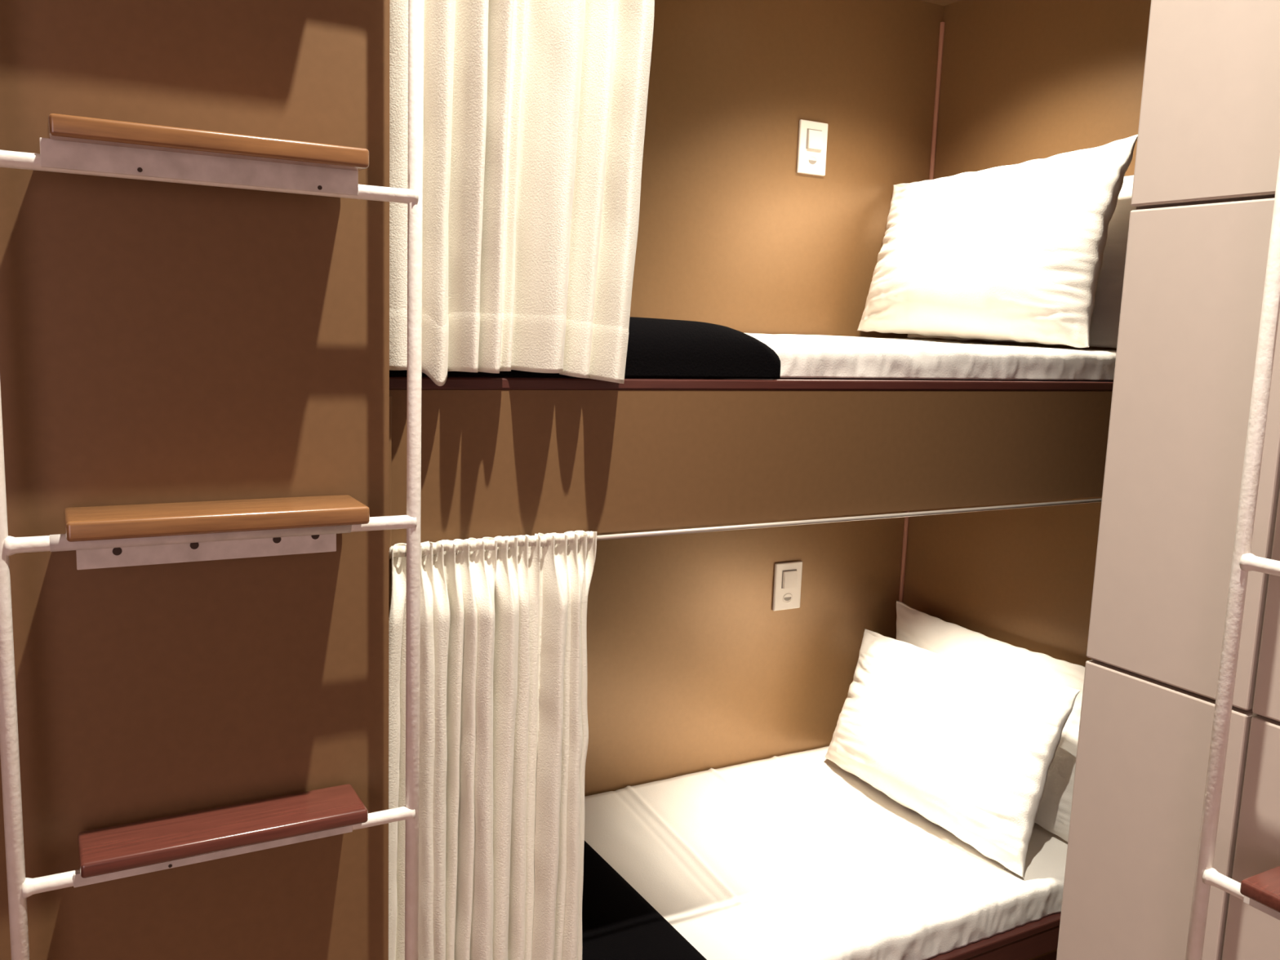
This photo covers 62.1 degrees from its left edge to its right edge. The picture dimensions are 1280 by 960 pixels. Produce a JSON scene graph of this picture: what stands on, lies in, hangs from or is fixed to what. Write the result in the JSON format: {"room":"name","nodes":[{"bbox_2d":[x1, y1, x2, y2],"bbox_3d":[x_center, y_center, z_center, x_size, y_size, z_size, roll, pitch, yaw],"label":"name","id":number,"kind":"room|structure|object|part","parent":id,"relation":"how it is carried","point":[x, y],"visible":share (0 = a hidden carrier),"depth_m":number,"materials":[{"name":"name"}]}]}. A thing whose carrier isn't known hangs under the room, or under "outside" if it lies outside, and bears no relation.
{"room":"dormitory","nodes":[
{"label":"dormitory","id":0,"kind":"room"},
{"bbox_2d":[0,0,389,959],"bbox_3d":[-1.095,-0.358,0.736,1.842,3.420,0.090,-3,9,-29],"label":"wall","id":1,"kind":"structure","parent":0,"point":[161,342],"depth_m":1.10,"materials":[{"name":"brown paint"}]},
{"bbox_2d":[388,395,391,617],"bbox_3d":[-0.323,0.222,1.333,0.020,0.656,0.010,-3,9,-29],"label":"trim","id":2,"kind":"structure","parent":1,"relation":"attached to","point":[390,397],"depth_m":1.30,"materials":[{"name":"brown wood"}]},
{"bbox_2d":[389,0,943,796],"bbox_3d":[-0.110,-0.542,2.248,2.050,3.420,0.050,-3,9,-29],"label":"wall","id":3,"kind":"structure","parent":0,"point":[692,668],"depth_m":2.48,"materials":[{"name":"brown paint"}]},
{"bbox_2d":[389,375,1113,546],"bbox_3d":[0.060,-0.100,1.946,1.917,0.213,0.762,-3,9,-29],"label":"bunk bed","id":4,"kind":"object","parent":3,"relation":"attached to","point":[501,455],"visible":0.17,"depth_m":1.55,"materials":[{"name":"brown wood"}]},
{"bbox_3d":[0.363,-0.151,1.688,1.637,0.016,0.036,-3,9,-29],"label":"rail","id":5,"kind":"part","parent":4,"relation":"part of","materials":[{"name":"brown wood"}]},
{"bbox_2d":[596,498,1102,540],"bbox_3d":[0.376,0.059,1.696,1.625,0.007,0.007,-3,9,-29],"label":"curtain rod","id":6,"kind":"object","parent":4,"relation":"attached to","point":[612,536],"visible":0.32,"depth_m":1.65,"materials":[{"name":"silver metal"}]},
{"bbox_2d":[388,530,596,959],"bbox_3d":[-0.201,0.608,1.433,0.301,1.079,0.064,-3,9,-29],"label":"curtain","id":7,"kind":"object","parent":6,"relation":"hanging from","point":[504,727],"visible":0.92,"depth_m":1.39,"materials":[{"name":"white fabric"}]},
{"bbox_2d":[745,333,1116,380],"bbox_3d":[0.063,-0.240,1.932,1.900,0.065,0.737,-3,9,-29],"label":"mattress","id":8,"kind":"object","parent":4,"relation":"on","point":[801,356],"visible":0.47,"depth_m":1.79,"materials":[{"name":"white fabric"}]},
{"bbox_2d":[389,316,780,377],"bbox_3d":[-0.335,-0.221,1.639,0.898,0.083,0.652,-3,9,-29],"label":"blanket","id":9,"kind":"object","parent":8,"relation":"on","point":[656,347],"visible":0.22,"depth_m":1.50,"materials":[{"name":"black fabric"}]},
{"bbox_2d":[857,134,1137,347],"bbox_3d":[0.725,-0.499,2.277,0.222,0.408,0.703,-3,9,-29],"label":"pillow","id":10,"kind":"object","parent":8,"relation":"on","point":[1015,252],"visible":1,"depth_m":2.14,"materials":[{"name":"white fabric"}]},
{"bbox_2d":[906,175,1136,347],"bbox_3d":[0.848,-0.474,2.339,0.082,0.350,0.670,-3,9,-29],"label":"pillow","id":11,"kind":"object","parent":8,"relation":"on","point":[1105,317],"visible":0.09,"depth_m":2.13,"materials":[{"name":"white fabric"}]},
{"bbox_2d":[772,560,802,610],"bbox_3d":[0.365,0.261,2.613,0.081,0.119,0.015,-3,9,-29],"label":"switch plate","id":12,"kind":"object","parent":3,"relation":"attached to","point":[788,575],"visible":1,"depth_m":2.61,"materials":[{"name":"white plastic"}]},
{"bbox_2d":[782,593,792,603],"bbox_3d":[0.363,0.291,2.616,0.031,0.025,0.002,-3,9,-29],"label":"socket","id":13,"kind":"object","parent":12,"relation":"attached to","point":[787,597],"depth_m":2.62,"materials":[{"name":"white plastic"}]},
{"bbox_2d":[796,119,827,176],"bbox_3d":[0.402,-0.769,2.463,0.081,0.119,0.015,-3,9,-29],"label":"switch plate","id":14,"kind":"object","parent":3,"relation":"attached to","point":[812,135],"visible":1,"depth_m":2.46,"materials":[{"name":"white plastic"}]},
{"bbox_2d":[807,155,817,166],"bbox_3d":[0.400,-0.739,2.466,0.031,0.025,0.002,-3,9,-29],"label":"socket","id":15,"kind":"object","parent":14,"relation":"attached to","point":[812,161],"depth_m":2.47,"materials":[{"name":"white plastic"}]},
{"bbox_2d":[895,511,909,639],"bbox_3d":[0.688,0.349,2.816,0.011,0.850,0.011,-3,9,-29],"label":"trim","id":16,"kind":"structure","parent":3,"relation":"attached to","point":[906,518],"depth_m":2.79,"materials":[{"name":"brown wood"}]},
{"bbox_2d":[917,22,945,338],"bbox_3d":[0.725,-0.694,2.664,0.011,0.860,0.011,-3,9,-29],"label":"trim","id":17,"kind":"structure","parent":3,"relation":"attached to","point":[942,24],"depth_m":2.63,"materials":[{"name":"brown wood"}]},
{"bbox_2d":[920,0,960,5],"bbox_3d":[0.098,-1.150,1.794,1.917,0.213,0.762,-3,9,-29],"label":"ceiling","id":18,"kind":"structure","parent":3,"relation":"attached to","point":[943,2],"depth_m":2.57,"materials":[{"name":"brown wood"}]},
{"bbox_2d":[902,0,1151,666],"bbox_3d":[1.044,-0.492,2.183,0.060,3.420,1.205,-3,9,-29],"label":"wall","id":19,"kind":"structure","parent":0,"point":[1022,81],"depth_m":2.43,"materials":[{"name":"brown paint"}]},
{"bbox_2d":[1056,0,1279,959],"bbox_3d":[1.578,-0.208,0.361,0.880,3.420,2.535,-3,9,-29],"label":"wall","id":20,"kind":"structure","parent":0,"point":[1207,155],"depth_m":1.20,"materials":[{"name":"white paint"}]},
{"bbox_3d":[0.977,0.491,1.489,0.880,0.546,0.205,-3,9,-29],"label":"panel","id":21,"kind":"part","parent":20,"relation":"part of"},
{"bbox_3d":[0.996,-0.051,1.410,0.880,0.542,0.205,-3,9,-29],"label":"panel","id":22,"kind":"part","parent":20,"relation":"part of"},
{"bbox_3d":[1.016,-0.591,1.332,0.880,0.542,0.205,-3,9,-29],"label":"panel","id":23,"kind":"part","parent":20,"relation":"part of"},
{"bbox_3d":[0.788,0.562,0.953,0.020,0.546,0.543,-3,9,-29],"label":"panel","id":24,"kind":"part","parent":20,"relation":"part of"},
{"bbox_3d":[0.807,0.020,0.874,0.020,0.542,0.543,-3,9,-29],"label":"panel","id":25,"kind":"part","parent":20,"relation":"part of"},
{"bbox_3d":[0.110,1.468,0.538,3.600,0.050,3.800,-3,9,-29],"label":"floor","id":26,"kind":"structure","parent":0,"visible":0},
{"bbox_2d":[0,0,423,959],"bbox_3d":[-0.420,0.032,1.073,0.406,2.600,0.084,-3,9,-29],"label":"ladder","id":27,"kind":"object","parent":26,"relation":"on","point":[148,534],"visible":1,"depth_m":1.06,"materials":[{"name":"white metal"}]},
{"bbox_3d":[-0.588,0.040,0.974,0.015,2.600,0.015,-3,9,-29],"label":"rail","id":28,"kind":"part","parent":27,"relation":"part of","materials":[{"name":"white metal"}]},
{"bbox_3d":[-0.248,0.024,1.165,0.015,2.600,0.015,-3,9,-29],"label":"rail","id":29,"kind":"part","parent":27,"relation":"part of","materials":[{"name":"white metal"}]},
{"bbox_2d":[927,912,1061,959],"bbox_3d":[0.020,1.024,2.109,1.917,0.370,0.762,-3,9,-29],"label":"bunk bed","id":30,"kind":"object","parent":26,"relation":"on","point":[1037,940],"visible":0.02,"depth_m":2.05,"materials":[{"name":"brown wood"}]},
{"bbox_2d":[584,746,1067,959],"bbox_3d":[0.027,0.801,2.081,1.900,0.076,0.743,-3,9,-29],"label":"mattress","id":31,"kind":"object","parent":30,"relation":"on","point":[795,855],"visible":0.44,"depth_m":2.13,"materials":[{"name":"white fabric"}]},
{"bbox_2d":[582,840,706,959],"bbox_3d":[-0.398,0.819,1.805,0.868,0.091,0.719,-3,9,-29],"label":"blanket","id":32,"kind":"object","parent":31,"relation":"on","point":[619,923],"visible":0.2,"depth_m":1.87,"materials":[{"name":"black fabric"}]},
{"bbox_2d":[825,628,1080,877],"bbox_3d":[0.657,0.560,2.390,0.219,0.362,0.664,-3,9,-29],"label":"pillow","id":33,"kind":"object","parent":31,"relation":"on","point":[968,748],"visible":1,"depth_m":2.26,"materials":[{"name":"white fabric"}]},
{"bbox_2d":[896,600,1084,841],"bbox_3d":[0.798,0.544,2.487,0.097,0.366,0.681,-3,9,-29],"label":"pillow","id":34,"kind":"object","parent":31,"relation":"on","point":[918,628],"visible":0.3,"depth_m":2.37,"materials":[{"name":"white fabric"}]},
{"bbox_3d":[0.018,0.919,2.104,1.917,0.020,0.738,-3,9,-29],"label":"board","id":35,"kind":"part","parent":30,"relation":"part of","materials":[{"name":"brown wood"}]},
{"bbox_2d":[1185,156,1279,959],"bbox_3d":[0.706,0.096,0.905,0.084,2.600,0.406,-3,9,-29],"label":"ladder","id":36,"kind":"object","parent":26,"relation":"on","point":[1261,891],"visible":1,"depth_m":1.07,"materials":[{"name":"white metal"}]},
{"bbox_3d":[0.416,-1.002,1.538,1.625,0.010,0.010,-3,9,-29],"label":"curtain rod","id":37,"kind":"object","parent":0,"visible":0},
{"bbox_2d":[389,0,654,386],"bbox_3d":[-0.131,-0.554,1.279,0.360,0.881,0.068,-3,10,-30],"label":"curtain","id":38,"kind":"object","parent":37,"relation":"hanging from","point":[535,111],"visible":0.92,"depth_m":1.29,"materials":[{"name":"white fabric"}]}
]}

